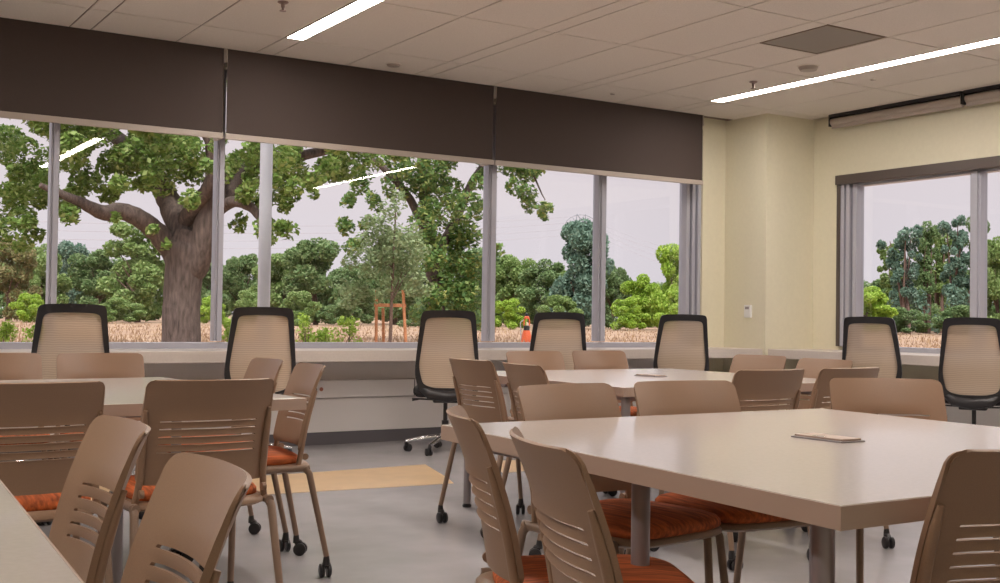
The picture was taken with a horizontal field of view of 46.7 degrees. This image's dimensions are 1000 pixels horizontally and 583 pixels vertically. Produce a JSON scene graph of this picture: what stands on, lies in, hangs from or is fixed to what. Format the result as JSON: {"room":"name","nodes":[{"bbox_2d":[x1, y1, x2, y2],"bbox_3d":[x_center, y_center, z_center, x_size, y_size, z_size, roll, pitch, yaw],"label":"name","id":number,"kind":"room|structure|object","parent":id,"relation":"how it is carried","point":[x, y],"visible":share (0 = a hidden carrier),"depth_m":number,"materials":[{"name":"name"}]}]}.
{"room":"classroom","nodes":[
{"label":"classroom","id":0,"kind":"room"},
{"bbox_2d":[224,63,725,371],"bbox_3d":[-2.388,-0.371,8.811,12.550,3.135,0.200,2,-1,-32],"label":"wall","id":1,"kind":"structure","parent":0,"point":[712,265],"depth_m":11.55,"materials":[{"name":"beige paint"}]},
{"bbox_2d":[0,427,440,460],"bbox_3d":[-2.658,1.136,8.470,11.600,0.098,0.055,2,-1,-32],"label":"baseboard","id":2,"kind":"structure","parent":1,"relation":"attached to","point":[362,436],"depth_m":9.41,"materials":[{"name":"grey rubber"}]},
{"bbox_2d":[10,393,635,434],"bbox_3d":[-2.654,0.950,8.472,11.600,0.270,0.060,2,-1,-32],"label":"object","id":3,"kind":"structure","parent":1,"relation":"attached to","point":[378,412],"depth_m":9.46,"materials":[{"name":"white paint"}]},
{"bbox_2d":[0,70,700,348],"bbox_3d":[-2.451,-0.645,8.781,10.400,2.160,0.170,2,-1,-32],"label":"window","id":4,"kind":"structure","parent":1,"relation":"in","point":[690,194],"depth_m":10.23,"materials":[{"name":"silver metal"}]},
{"bbox_2d":[0,17,225,138],"bbox_3d":[-3.114,-1.520,8.148,2.390,0.685,0.112,2,-1,-32],"label":"roller shade","id":5,"kind":"object","parent":4,"relation":"attached to","point":[50,73],"visible":1,"depth_m":8.29,"materials":[{"name":"fabric"}]},
{"bbox_2d":[224,49,494,164],"bbox_3d":[-1.086,-1.463,9.428,2.390,0.685,0.112,2,-1,-32],"label":"roller shade","id":6,"kind":"object","parent":4,"relation":"attached to","point":[272,99],"visible":0.98,"depth_m":9.32,"materials":[{"name":"fabric"}]},
{"bbox_2d":[494,86,703,184],"bbox_3d":[0.945,-1.406,10.711,2.395,0.685,0.112,2,-1,-32],"label":"roller shade","id":7,"kind":"object","parent":4,"relation":"attached to","point":[535,130],"visible":0.99,"depth_m":10.61,"materials":[{"name":"fabric"}]},
{"bbox_2d":[0,347,761,363],"bbox_3d":[-2.546,0.461,8.328,11.586,0.085,0.650,2,-1,-32],"label":"countertop","id":8,"kind":"structure","parent":1,"relation":"attached to","point":[150,356],"depth_m":8.86,"materials":[{"name":"laminate"}]},
{"bbox_2d":[144,359,653,379],"bbox_3d":[-2.996,0.581,8.279,10.800,0.170,0.030,2,-1,-32],"label":"trim","id":9,"kind":"structure","parent":1,"relation":"attached to","point":[363,369],"depth_m":9.35,"materials":[{"name":"white paint"}]},
{"bbox_2d":[294,378,508,397],"bbox_3d":[-2.641,0.742,8.459,11.600,0.137,0.100,2,-1,-32],"label":"trim","id":10,"kind":"structure","parent":1,"relation":"attached to","point":[359,387],"depth_m":9.39,"materials":[{"name":"white paint"}]},
{"bbox_2d":[0,440,995,582],"bbox_3d":[0.371,1.197,4.371,12.550,0.120,10.620,2,-1,-32],"label":"floor","id":11,"kind":"structure","parent":0,"point":[387,534],"depth_m":5.37,"materials":[{"name":"grey plastic"}]},
{"bbox_2d":[0,353,59,525],"bbox_3d":[-2.283,0.705,5.306,0.577,0.830,0.570,2,-1,-29],"label":"chair","id":12,"kind":"object","parent":11,"relation":"on","point":[13,366],"visible":0.2,"depth_m":5.55,"materials":[{"name":"beige plastic"}]},
{"bbox_2d":[0,434,49,444],"bbox_3d":[-2.264,0.657,5.249,0.415,0.054,0.425,2,-1,-29],"label":"seat cushion","id":13,"kind":"object","parent":12,"relation":"on","point":[36,434],"depth_m":5.12,"materials":[{"name":"orange fabric"}]},
{"bbox_2d":[0,480,84,582],"bbox_3d":[-1.400,0.679,1.413,1.506,0.735,1.506,1,-1,-29],"label":"conference table","id":14,"kind":"object","parent":11,"relation":"on","point":[27,555],"visible":1,"depth_m":1.44,"materials":[{"name":"laminate"}]},
{"bbox_2d":[0,381,112,582],"bbox_3d":[-1.475,0.677,3.503,0.577,0.830,0.570,2,-1,-32],"label":"chair","id":15,"kind":"object","parent":11,"relation":"on","point":[37,485],"visible":0.6,"depth_m":3.37,"materials":[{"name":"beige plastic"}]},
{"bbox_2d":[14,492,90,511],"bbox_3d":[-1.497,0.630,3.561,0.415,0.054,0.425,2,-1,-32],"label":"seat cushion","id":16,"kind":"object","parent":15,"relation":"on","point":[41,501],"depth_m":3.41,"materials":[{"name":"orange fabric"}]},
{"bbox_2d":[15,304,109,460],"bbox_3d":[-2.768,0.619,7.387,0.593,1.081,0.661,1,-1,-23],"label":"chair","id":17,"kind":"object","parent":11,"relation":"on","point":[59,328],"visible":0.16,"depth_m":7.16,"materials":[{"name":"beige fabric"}]},
{"bbox_2d":[40,353,144,524],"bbox_3d":[-1.854,0.716,5.506,0.577,0.830,0.570,2,-1,-29],"label":"chair","id":18,"kind":"object","parent":11,"relation":"on","point":[68,365],"visible":0.2,"depth_m":5.71,"materials":[{"name":"beige plastic"}]},
{"bbox_2d":[49,415,150,582],"bbox_3d":[-0.898,0.652,2.017,0.570,0.830,0.577,2,-1,-29],"label":"chair","id":19,"kind":"object","parent":11,"relation":"on","point":[110,448],"visible":0.94,"depth_m":2.21,"materials":[{"name":"beige plastic"}]},
{"bbox_2d":[0,377,306,582],"bbox_3d":[-1.747,0.739,4.328,1.506,0.735,1.506,2,-2,-35],"label":"conference table","id":20,"kind":"object","parent":11,"relation":"on","point":[124,397],"visible":0.36,"depth_m":4.11,"materials":[{"name":"laminate"}]},
{"bbox_2d":[120,452,251,582],"bbox_3d":[-0.591,0.643,1.429,0.570,0.830,0.577,1,-1,-26],"label":"chair","id":21,"kind":"object","parent":11,"relation":"on","point":[192,509],"visible":1,"depth_m":1.63,"materials":[{"name":"beige plastic"}]},
{"bbox_2d":[97,378,282,582],"bbox_3d":[-1.027,0.689,3.786,0.577,0.830,0.570,2,-1,-32],"label":"chair","id":22,"kind":"object","parent":11,"relation":"on","point":[195,401],"visible":0.6,"depth_m":3.62,"materials":[{"name":"beige plastic"}]},
{"bbox_2d":[125,475,256,500],"bbox_3d":[-1.049,0.642,3.844,0.415,0.054,0.425,2,-1,-32],"label":"seat cushion","id":23,"kind":"object","parent":22,"relation":"on","point":[143,491],"depth_m":3.64,"materials":[{"name":"orange fabric"}]},
{"bbox_2d":[158,358,290,553],"bbox_3d":[-1.244,0.716,5.128,0.570,0.830,0.577,2,-1,-30],"label":"chair","id":24,"kind":"object","parent":11,"relation":"on","point":[270,368],"visible":0.25,"depth_m":5.23,"materials":[{"name":"beige plastic"}]},
{"bbox_2d":[179,362,331,582],"bbox_3d":[-0.984,0.710,4.673,0.570,0.830,0.577,1,-1,-24],"label":"chair","id":25,"kind":"object","parent":11,"relation":"on","point":[304,378],"visible":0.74,"depth_m":4.75,"materials":[{"name":"beige plastic"}]},
{"bbox_2d":[185,446,297,465],"bbox_3d":[-1.043,0.661,4.660,0.425,0.054,0.415,1,-1,-24],"label":"seat cushion","id":26,"kind":"object","parent":25,"relation":"on","point":[277,455],"depth_m":4.55,"materials":[{"name":"orange fabric"}]},
{"bbox_2d":[224,307,295,451],"bbox_3d":[-1.703,0.649,8.056,0.593,1.081,0.661,1,-1,-18],"label":"chair","id":27,"kind":"object","parent":11,"relation":"on","point":[255,332],"visible":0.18,"depth_m":7.83,"materials":[{"name":"beige fabric"}]},
{"bbox_2d":[91,460,523,499],"bbox_3d":[-1.016,1.180,7.244,3.170,0.002,0.880,2,-1,-32],"label":"floor stripe","id":28,"kind":"object","parent":11,"relation":"on","point":[411,475],"depth_m":7.31,"materials":[{"name":"beige carpet"}]},
{"bbox_2d":[403,310,478,455],"bbox_3d":[-0.429,0.684,8.838,0.593,1.081,0.661,1,-1,-5],"label":"chair","id":29,"kind":"object","parent":11,"relation":"on","point":[443,334],"visible":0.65,"depth_m":8.62,"materials":[{"name":"beige fabric"}]},
{"bbox_2d":[436,357,524,537],"bbox_3d":[0.025,0.748,5.768,0.570,0.830,0.577,2,-1,-32],"label":"chair","id":30,"kind":"object","parent":11,"relation":"on","point":[467,372],"visible":0.57,"depth_m":5.62,"materials":[{"name":"beige plastic"}]},
{"bbox_2d":[502,362,549,554],"bbox_3d":[0.285,0.740,5.270,0.570,0.830,0.577,1,-1,-24],"label":"chair","id":31,"kind":"object","parent":11,"relation":"on","point":[518,375],"visible":0.19,"depth_m":5.14,"materials":[{"name":"beige plastic"}]},
{"bbox_2d":[529,312,585,369],"bbox_3d":[0.436,0.710,9.497,0.593,1.081,0.661,1,-1,-3],"label":"chair","id":32,"kind":"object","parent":11,"relation":"on","point":[563,332],"visible":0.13,"depth_m":9.26,"materials":[{"name":"beige fabric"}]},
{"bbox_2d":[506,351,616,495],"bbox_3d":[0.327,0.776,6.871,0.577,0.830,0.570,2,-1,-32],"label":"chair","id":33,"kind":"object","parent":11,"relation":"on","point":[549,360],"visible":0.13,"depth_m":7.09,"materials":[{"name":"beige plastic"}]},
{"bbox_2d":[509,427,623,582],"bbox_3d":[0.281,0.669,2.047,0.570,0.830,0.577,1,-1,-12],"label":"chair","id":34,"kind":"object","parent":11,"relation":"on","point":[578,546],"visible":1,"depth_m":1.88,"materials":[{"name":"beige plastic"}]},
{"bbox_2d":[446,405,694,582],"bbox_3d":[0.142,0.678,2.539,0.570,0.830,0.577,1,-1,-6],"label":"chair","id":35,"kind":"object","parent":11,"relation":"on","point":[502,554],"visible":0.92,"depth_m":2.40,"materials":[{"name":"beige plastic"}]},
{"bbox_2d":[493,554,694,582],"bbox_3d":[0.204,0.631,2.535,0.425,0.054,0.415,1,-1,-6],"label":"seat cushion","id":36,"kind":"object","parent":35,"relation":"on","point":[534,566],"depth_m":2.51,"materials":[{"name":"orange fabric"}]},
{"bbox_2d":[572,350,636,493],"bbox_3d":[0.740,0.789,7.191,0.577,0.830,0.570,2,-1,-30],"label":"chair","id":37,"kind":"object","parent":11,"relation":"on","point":[588,359],"visible":0.1,"depth_m":7.40,"materials":[{"name":"beige plastic"}]},
{"bbox_2d":[517,383,728,582],"bbox_3d":[0.348,0.700,3.402,0.577,0.830,0.570,2,-2,-41],"label":"chair","id":38,"kind":"object","parent":11,"relation":"on","point":[670,524],"visible":0.51,"depth_m":3.40,"materials":[{"name":"beige plastic"}]},
{"bbox_2d":[599,498,720,538],"bbox_3d":[0.380,0.651,3.350,0.415,0.054,0.425,2,-2,-41],"label":"seat cushion","id":39,"kind":"object","parent":38,"relation":"on","point":[667,521],"depth_m":3.23,"materials":[{"name":"orange fabric"}]},
{"bbox_2d":[462,368,815,553],"bbox_3d":[0.787,0.813,6.081,1.506,0.735,1.506,2,-1,-31],"label":"conference table","id":40,"kind":"object","parent":11,"relation":"on","point":[622,381],"visible":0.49,"depth_m":6.00,"materials":[{"name":"laminate"}]},
{"bbox_2d":[653,314,708,370],"bbox_3d":[1.548,0.741,10.191,0.593,1.081,0.661,1,-1,0],"label":"chair","id":41,"kind":"object","parent":11,"relation":"on","point":[682,339],"visible":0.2,"depth_m":9.97,"materials":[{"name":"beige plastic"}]},
{"bbox_2d":[625,380,810,582],"bbox_3d":[0.717,0.711,3.665,0.577,0.830,0.570,1,-1,-27],"label":"chair","id":42,"kind":"object","parent":11,"relation":"on","point":[652,398],"visible":0.23,"depth_m":3.81,"materials":[{"name":"beige plastic"}]},
{"bbox_2d":[655,492,789,523],"bbox_3d":[0.735,0.662,3.607,0.415,0.054,0.425,1,-1,-27],"label":"seat cushion","id":43,"kind":"object","parent":42,"relation":"on","point":[728,514],"depth_m":3.41,"materials":[{"name":"orange fabric"}]},
{"bbox_2d":[441,408,999,582],"bbox_3d":[0.829,0.744,2.945,1.601,0.735,1.506,2,-1,-32],"label":"conference table","id":44,"kind":"object","parent":11,"relation":"on","point":[749,460],"visible":0.94,"depth_m":2.57,"materials":[{"name":"laminate"}]},
{"bbox_2d":[791,433,864,442],"bbox_3d":[0.834,0.372,2.953,0.084,0.010,0.170,2,-1,-32],"label":"power outlet","id":45,"kind":"object","parent":44,"relation":"on","point":[813,436],"visible":1,"depth_m":2.92,"materials":[{"name":"grey paint"}]},
{"bbox_2d":[650,369,808,570],"bbox_3d":[1.024,0.747,5.105,0.577,0.830,0.570,2,-1,-32],"label":"chair","id":46,"kind":"object","parent":11,"relation":"on","point":[753,387],"visible":0.31,"depth_m":4.90,"materials":[{"name":"beige plastic"}]},
{"bbox_2d":[729,354,786,410],"bbox_3d":[1.373,0.788,6.754,0.570,0.830,0.577,2,-2,-35],"label":"chair","id":47,"kind":"object","parent":11,"relation":"on","point":[740,361],"visible":0.11,"depth_m":6.94,"materials":[{"name":"beige plastic"}]},
{"bbox_2d":[786,358,852,409],"bbox_3d":[1.591,0.779,6.219,0.570,0.830,0.577,1,-1,-28],"label":"chair","id":48,"kind":"object","parent":11,"relation":"on","point":[811,366],"visible":0.11,"depth_m":6.42,"materials":[{"name":"beige plastic"}]},
{"bbox_2d":[801,367,894,548],"bbox_3d":[1.446,0.759,5.394,0.577,0.830,0.570,2,-2,-34],"label":"chair","id":49,"kind":"object","parent":11,"relation":"on","point":[820,393],"visible":0.23,"depth_m":5.16,"materials":[{"name":"beige plastic"}]},
{"bbox_2d":[842,316,901,377],"bbox_3d":[3.109,0.751,9.640,0.593,1.081,0.661,0,-1,30],"label":"chair","id":50,"kind":"object","parent":11,"relation":"on","point":[869,342],"visible":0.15,"depth_m":9.40,"materials":[{"name":"beige fabric"}]},
{"bbox_2d":[829,378,999,582],"bbox_3d":[1.410,0.728,3.999,0.577,0.830,0.570,1,-1,0],"label":"chair","id":51,"kind":"object","parent":11,"relation":"on","point":[863,395],"visible":0.2,"depth_m":4.22,"materials":[{"name":"beige plastic"}]},
{"bbox_2d":[910,449,999,582],"bbox_3d":[0.813,0.679,2.156,0.577,0.830,0.570,1,-1,-24],"label":"chair","id":52,"kind":"object","parent":11,"relation":"on","point":[965,497],"visible":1,"depth_m":1.93,"materials":[{"name":"beige plastic"}]},
{"bbox_2d":[938,317,999,424],"bbox_3d":[3.599,0.740,8.844,0.593,1.081,0.661,0,-1,26],"label":"chair","id":53,"kind":"object","parent":11,"relation":"on","point":[969,363],"visible":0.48,"depth_m":8.63,"materials":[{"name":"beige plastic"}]},
{"bbox_2d":[0,0,999,120],"bbox_3d":[0.416,-1.997,4.441,12.550,0.200,10.620,2,-1,-32],"label":"ceiling","id":54,"kind":"structure","parent":0,"point":[672,55],"depth_m":8.35,"materials":[{"name":"tile"}]},
{"bbox_2d":[286,0,383,40],"bbox_3d":[0.506,-1.878,5.256,0.141,0.009,7.484,2,-1,-32],"label":"recessed light","id":55,"kind":"object","parent":54,"relation":"in","point":[355,7],"visible":1,"depth_m":7.83,"materials":[{"name":"white plastic"}]},
{"bbox_2d":[760,24,884,53],"bbox_3d":[2.282,-1.788,8.232,0.582,0.009,0.632,2,-1,-32],"label":"ceiling vent","id":56,"kind":"object","parent":54,"relation":"in","point":[825,38],"visible":1,"depth_m":8.21,"materials":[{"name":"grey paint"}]},
{"bbox_2d":[710,37,999,102],"bbox_3d":[3.970,-1.782,7.443,0.141,0.009,7.484,2,-1,-32],"label":"recessed light","id":57,"kind":"object","parent":54,"relation":"in","point":[996,40],"visible":1,"depth_m":9.14,"materials":[{"name":"white plastic"}]},
{"bbox_2d":[828,91,965,128],"bbox_3d":[3.620,-1.648,10.619,0.122,0.134,1.474,2,-1,-32],"label":"projector screen","id":58,"kind":"object","parent":54,"relation":"attached to","point":[953,100],"visible":0.96,"depth_m":10.54,"materials":[{"name":"beige metal"}]},
{"bbox_2d":[963,84,999,106],"bbox_3d":[4.552,-1.667,9.144,0.122,0.134,1.984,2,-1,-32],"label":"roller shade","id":59,"kind":"object","parent":54,"relation":"attached to","point":[987,94],"visible":1,"depth_m":9.81,"materials":[{"name":"beige fabric"}]},
{"bbox_2d":[723,113,813,411],"bbox_3d":[2.677,-0.190,11.553,0.650,3.035,0.570,2,-1,-32],"label":"column","id":60,"kind":"structure","parent":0,"point":[769,166],"depth_m":11.34,"materials":[{"name":"beige paint"}]},
{"bbox_2d":[813,101,999,380],"bbox_3d":[5.641,-0.285,7.660,0.200,3.135,10.320,2,-1,-32],"label":"wall","id":61,"kind":"structure","parent":0,"point":[970,132],"depth_m":10.89,"materials":[{"name":"beige paint"}]},
{"bbox_2d":[768,349,939,365],"bbox_3d":[5.365,0.549,7.311,0.640,0.085,9.444,2,-1,-32],"label":"countertop","id":62,"kind":"structure","parent":61,"relation":"attached to","point":[921,359],"depth_m":10.49,"materials":[{"name":"laminate"}]},
{"bbox_2d":[808,395,999,426],"bbox_3d":[5.665,1.041,7.320,0.060,0.270,9.750,2,-1,-32],"label":"trim","id":63,"kind":"structure","parent":61,"relation":"attached to","point":[991,417],"depth_m":9.88,"materials":[{"name":"paint"}]},
{"bbox_2d":[835,156,999,345],"bbox_3d":[5.013,-0.333,8.465,0.065,1.650,6.550,2,-1,-32],"label":"trim","id":64,"kind":"structure","parent":61,"relation":"attached to","point":[994,161],"depth_m":10.68,"materials":[{"name":"grey metal"}]},
{"bbox_2d":[840,167,999,353],"bbox_3d":[5.090,-0.287,8.495,0.160,1.640,6.520,2,-1,-32],"label":"window","id":65,"kind":"structure","parent":61,"relation":"in","point":[852,195],"depth_m":10.91,"materials":[{"name":"silver metal"}]},
{"label":"outside","id":66,"kind":"structure","parent":0,"visible":0},
{"bbox_2d":[0,315,941,347],"bbox_3d":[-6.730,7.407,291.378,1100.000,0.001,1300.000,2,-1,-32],"label":"ground","id":67,"kind":"structure","parent":66,"point":[648,330],"depth_m":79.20,"materials":[{"name":"plant"}]},
{"bbox_2d":[0,238,42,320],"bbox_3d":[-47.749,-1.188,112.262,6.435,8.133,6.344,2,-1,-32],"label":"tree","id":68,"kind":"object","parent":67,"relation":"on","point":[17,272],"visible":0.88,"depth_m":111.40,"materials":[{"name":"green plant"}]},
{"bbox_2d":[8,293,43,322],"bbox_3d":[-41.940,1.476,102.985,3.176,2.759,3.641,2,-1,-32],"label":"bush","id":69,"kind":"object","parent":67,"relation":"on","point":[24,314],"visible":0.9,"depth_m":102.57,"materials":[{"name":"green plant"}]},
{"bbox_2d":[22,243,73,310],"bbox_3d":[-49.103,-1.113,125.334,5.848,8.500,6.217,1,-1,10],"label":"tree","id":70,"kind":"object","parent":67,"relation":"on","point":[39,278],"visible":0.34,"depth_m":124.53,"materials":[{"name":"green plant"}]},
{"bbox_2d":[58,240,90,303],"bbox_3d":[-52.032,-1.435,140.146,5.650,9.722,5.716,2,-2,-37],"label":"tree","id":71,"kind":"object","parent":67,"relation":"on","point":[66,248],"visible":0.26,"depth_m":139.14,"materials":[{"name":"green plant"}]},
{"bbox_2d":[67,249,125,318],"bbox_3d":[-44.633,-0.718,127.972,7.491,7.972,7.599,1,-1,5],"label":"tree","id":72,"kind":"object","parent":67,"relation":"on","point":[84,278],"visible":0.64,"depth_m":126.72,"materials":[{"name":"green plant"}]},
{"bbox_2d":[99,297,146,321],"bbox_3d":[-34.497,1.701,105.929,4.766,2.447,4.777,1,-1,10],"label":"bush","id":73,"kind":"object","parent":67,"relation":"on","point":[117,302],"visible":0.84,"depth_m":105.39,"materials":[{"name":"green plant"}]},
{"bbox_2d":[95,220,164,321],"bbox_3d":[-36.917,-2.248,118.647,8.832,10.825,9.391,2,-2,-42],"label":"tree","id":74,"kind":"object","parent":67,"relation":"on","point":[141,280],"visible":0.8,"depth_m":116.83,"materials":[{"name":"green plant"}]},
{"bbox_2d":[0,80,406,341],"bbox_3d":[-9.594,-3.678,31.714,14.339,10.954,11.229,0,-1,16],"label":"oak tree","id":75,"kind":"object","parent":67,"relation":"on","point":[184,243],"visible":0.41,"depth_m":30.27,"materials":[{"name":"green plant"}]},
{"bbox_2d":[200,261,230,320],"bbox_3d":[-34.390,-0.351,134.978,6.316,7.809,6.243,1,-1,0],"label":"tree","id":76,"kind":"object","parent":67,"relation":"on","point":[206,282],"visible":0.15,"depth_m":134.30,"materials":[{"name":"green plant"}]},
{"bbox_2d":[222,253,257,308],"bbox_3d":[-31.176,-0.476,139.737,6.703,8.384,6.608,0,-2,43],"label":"tree","id":77,"kind":"object","parent":67,"relation":"on","point":[237,277],"visible":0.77,"depth_m":138.67,"materials":[{"name":"green plant"}]},
{"bbox_2d":[257,143,272,306],"bbox_3d":[-2.101,-0.850,10.395,0.200,4.230,0.200,2,-1,-32],"label":"post","id":78,"kind":"object","parent":67,"relation":"on","point":[266,150],"visible":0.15,"depth_m":10.34,"materials":[{"name":"grey metal"}]},
{"bbox_2d":[246,253,309,309],"bbox_3d":[-23.334,-0.363,122.234,7.282,7.578,6.849,1,-1,-5],"label":"tree","id":79,"kind":"object","parent":67,"relation":"on","point":[278,271],"visible":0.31,"depth_m":121.04,"materials":[{"name":"green plant"}]},
{"bbox_2d":[279,291,321,325],"bbox_3d":[-18.316,1.585,105.979,3.714,3.391,4.258,2,-2,-42],"label":"bush","id":80,"kind":"object","parent":67,"relation":"on","point":[303,297],"visible":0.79,"depth_m":105.29,"materials":[{"name":"green plant"}]},
{"bbox_2d":[280,237,344,324],"bbox_3d":[-18.772,-1.077,117.860,6.945,8.945,7.026,0,-2,38],"label":"tree","id":81,"kind":"object","parent":67,"relation":"on","point":[309,262],"visible":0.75,"depth_m":116.29,"materials":[{"name":"green plant"}]},
{"bbox_2d":[320,299,354,325],"bbox_3d":[-15.388,1.980,109.977,3.298,2.604,3.305,1,-1,0],"label":"bush","id":82,"kind":"object","parent":67,"relation":"on","point":[338,312],"visible":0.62,"depth_m":109.75,"materials":[{"name":"green plant"}]},
{"bbox_2d":[327,316,362,341],"bbox_3d":[-5.266,1.329,39.052,1.787,1.058,0.983,0,-2,40],"label":"shrub","id":83,"kind":"object","parent":67,"relation":"on","point":[352,329],"visible":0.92,"depth_m":38.89,"materials":[{"name":"green plant"}]},
{"bbox_2d":[320,264,385,323],"bbox_3d":[-15.800,0.248,124.690,7.182,6.688,7.080,1,-1,-10],"label":"tree","id":84,"kind":"object","parent":67,"relation":"on","point":[336,274],"visible":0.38,"depth_m":123.94,"materials":[{"name":"green plant"}]},
{"bbox_2d":[334,190,433,341],"bbox_3d":[-3.942,-0.819,39.736,3.447,5.455,2.981,1,-1,-8],"label":"young tree","id":85,"kind":"object","parent":67,"relation":"on","point":[395,251],"visible":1,"depth_m":39.94,"materials":[{"name":"green plant"}]},
{"bbox_2d":[374,290,406,341],"bbox_3d":[-4.012,0.954,40.411,1.018,2.019,1.603,2,-1,-32],"label":"stake","id":86,"kind":"object","parent":67,"relation":"on","point":[403,305],"visible":0.77,"depth_m":39.97,"materials":[{"name":"brown wood"}]},
{"bbox_2d":[363,234,424,324],"bbox_3d":[-12.723,-1.671,134.804,8.842,11.060,9.401,0,-2,33],"label":"tree","id":87,"kind":"object","parent":67,"relation":"on","point":[409,301],"visible":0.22,"depth_m":132.74,"materials":[{"name":"green plant"}]},
{"bbox_2d":[335,152,554,331],"bbox_3d":[-1.966,-4.623,45.617,9.902,13.762,8.427,1,-1,11],"label":"oak tree","id":88,"kind":"object","parent":67,"relation":"on","point":[425,181],"visible":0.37,"depth_m":45.26,"materials":[{"name":"green plant"}]},
{"bbox_2d":[495,298,526,329],"bbox_3d":[0.647,1.875,98.158,3.239,2.742,3.232,1,-1,-5],"label":"bush","id":89,"kind":"object","parent":67,"relation":"on","point":[509,317],"visible":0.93,"depth_m":97.49,"materials":[{"name":"green plant"}]},
{"bbox_2d":[495,254,537,326],"bbox_3d":[1.257,-0.171,127.945,7.250,8.157,7.354,0,-1,28],"label":"tree","id":90,"kind":"object","parent":67,"relation":"on","point":[505,287],"visible":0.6,"depth_m":126.44,"materials":[{"name":"green plant"}]},
{"bbox_2d":[515,258,564,324],"bbox_3d":[4.661,0.143,121.608,6.278,7.316,6.675,1,-1,-20],"label":"tree","id":91,"kind":"object","parent":67,"relation":"on","point":[538,292],"visible":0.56,"depth_m":120.85,"materials":[{"name":"green plant"}]},
{"bbox_2d":[536,294,583,313],"bbox_3d":[5.382,1.907,103.981,4.596,3.310,4.008,0,-2,38],"label":"bush","id":92,"kind":"object","parent":67,"relation":"on","point":[566,302],"visible":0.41,"depth_m":103.45,"materials":[{"name":"green plant"}]},
{"bbox_2d":[549,217,614,326],"bbox_3d":[7.752,-1.781,112.041,6.478,10.845,6.403,0,-1,23],"label":"tree","id":93,"kind":"object","parent":67,"relation":"on","point":[578,235],"visible":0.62,"depth_m":110.42,"materials":[{"name":"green plant"}]},
{"bbox_2d":[605,266,631,328],"bbox_3d":[11.973,0.459,122.160,4.607,6.930,4.673,1,-1,-25],"label":"tree","id":94,"kind":"object","parent":67,"relation":"on","point":[618,276],"visible":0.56,"depth_m":121.01,"materials":[{"name":"green plant"}]},
{"bbox_2d":[610,296,650,329],"bbox_3d":[11.687,1.984,104.009,3.897,3.098,3.906,1,-1,-10],"label":"bush","id":95,"kind":"object","parent":67,"relation":"on","point":[626,318],"visible":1,"depth_m":103.33,"materials":[{"name":"green plant"}]},
{"bbox_2d":[619,273,660,328],"bbox_3d":[14.442,0.979,117.775,4.695,5.742,4.416,0,-1,18],"label":"tree","id":96,"kind":"object","parent":67,"relation":"on","point":[634,287],"visible":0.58,"depth_m":117.08,"materials":[{"name":"green plant"}]},
{"bbox_2d":[649,243,678,327],"bbox_3d":[16.728,-0.507,112.126,4.764,8.540,4.708,2,-1,-30],"label":"tree","id":97,"kind":"object","parent":67,"relation":"on","point":[669,260],"visible":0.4,"depth_m":111.64,"materials":[{"name":"green plant"}]},
{"bbox_2d":[653,286,678,322],"bbox_3d":[15.539,1.583,99.987,4.205,4.093,4.772,0,-2,33],"label":"bush","id":98,"kind":"object","parent":67,"relation":"on","point":[671,305],"visible":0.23,"depth_m":99.22,"materials":[{"name":"green plant"}]},
{"bbox_2d":[863,286,898,317],"bbox_3d":[32.048,1.587,99.999,4.974,4.224,4.678,2,-2,-35],"label":"bush","id":99,"kind":"object","parent":67,"relation":"on","point":[874,303],"visible":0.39,"depth_m":98.91,"materials":[{"name":"green plant"}]},
{"bbox_2d":[876,241,918,329],"bbox_3d":[40.716,-0.501,119.169,4.617,9.545,4.857,1,-1,-3],"label":"tree","id":100,"kind":"object","parent":67,"relation":"on","point":[885,282],"visible":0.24,"depth_m":119.63,"materials":[{"name":"green plant"}]},
{"bbox_2d":[876,224,930,333],"bbox_3d":[39.202,-1.247,112.937,4.740,10.730,4.987,1,-1,8],"label":"tree","id":101,"kind":"object","parent":67,"relation":"on","point":[906,290],"visible":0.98,"depth_m":112.08,"materials":[{"name":"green plant"}]},
{"bbox_2d":[886,307,931,333],"bbox_3d":[36.378,2.609,103.701,4.687,2.509,4.676,1,-1,-15],"label":"bush","id":102,"kind":"object","parent":67,"relation":"on","point":[904,315],"visible":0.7,"depth_m":103.25,"materials":[{"name":"green plant"}]},
{"bbox_2d":[910,220,943,333],"bbox_3d":[43.825,-1.516,117.533,5.850,11.594,5.616,2,-2,-40],"label":"tree","id":103,"kind":"object","parent":67,"relation":"on","point":[925,247],"visible":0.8,"depth_m":118.15,"materials":[{"name":"green plant"}]},
{"bbox_2d":[918,232,953,332],"bbox_3d":[46.906,-1.166,125.597,6.544,11.333,6.817,0,-2,40],"label":"tree","id":104,"kind":"object","parent":67,"relation":"on","point":[937,293],"visible":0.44,"depth_m":124.15,"materials":[{"name":"green plant"}]},
{"bbox_2d":[929,214,969,333],"bbox_3d":[43.614,-1.568,110.091,4.898,11.373,4.655,1,-1,3],"label":"tree","id":105,"kind":"object","parent":67,"relation":"on","point":[954,266],"visible":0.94,"depth_m":109.40,"materials":[{"name":"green plant"}]},
{"bbox_2d":[931,305,969,328],"bbox_3d":[41.233,2.606,103.949,5.014,2.870,4.373,0,-1,28],"label":"bush","id":106,"kind":"object","parent":67,"relation":"on","point":[957,311],"visible":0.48,"depth_m":103.50,"materials":[{"name":"green plant"}]},
{"bbox_2d":[987,236,999,319],"bbox_3d":[46.314,-0.568,107.981,4.226,9.305,4.177,1,-1,-8],"label":"tree","id":107,"kind":"object","parent":67,"relation":"on","point":[993,249],"visible":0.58,"depth_m":107.31,"materials":[{"name":"green plant"}]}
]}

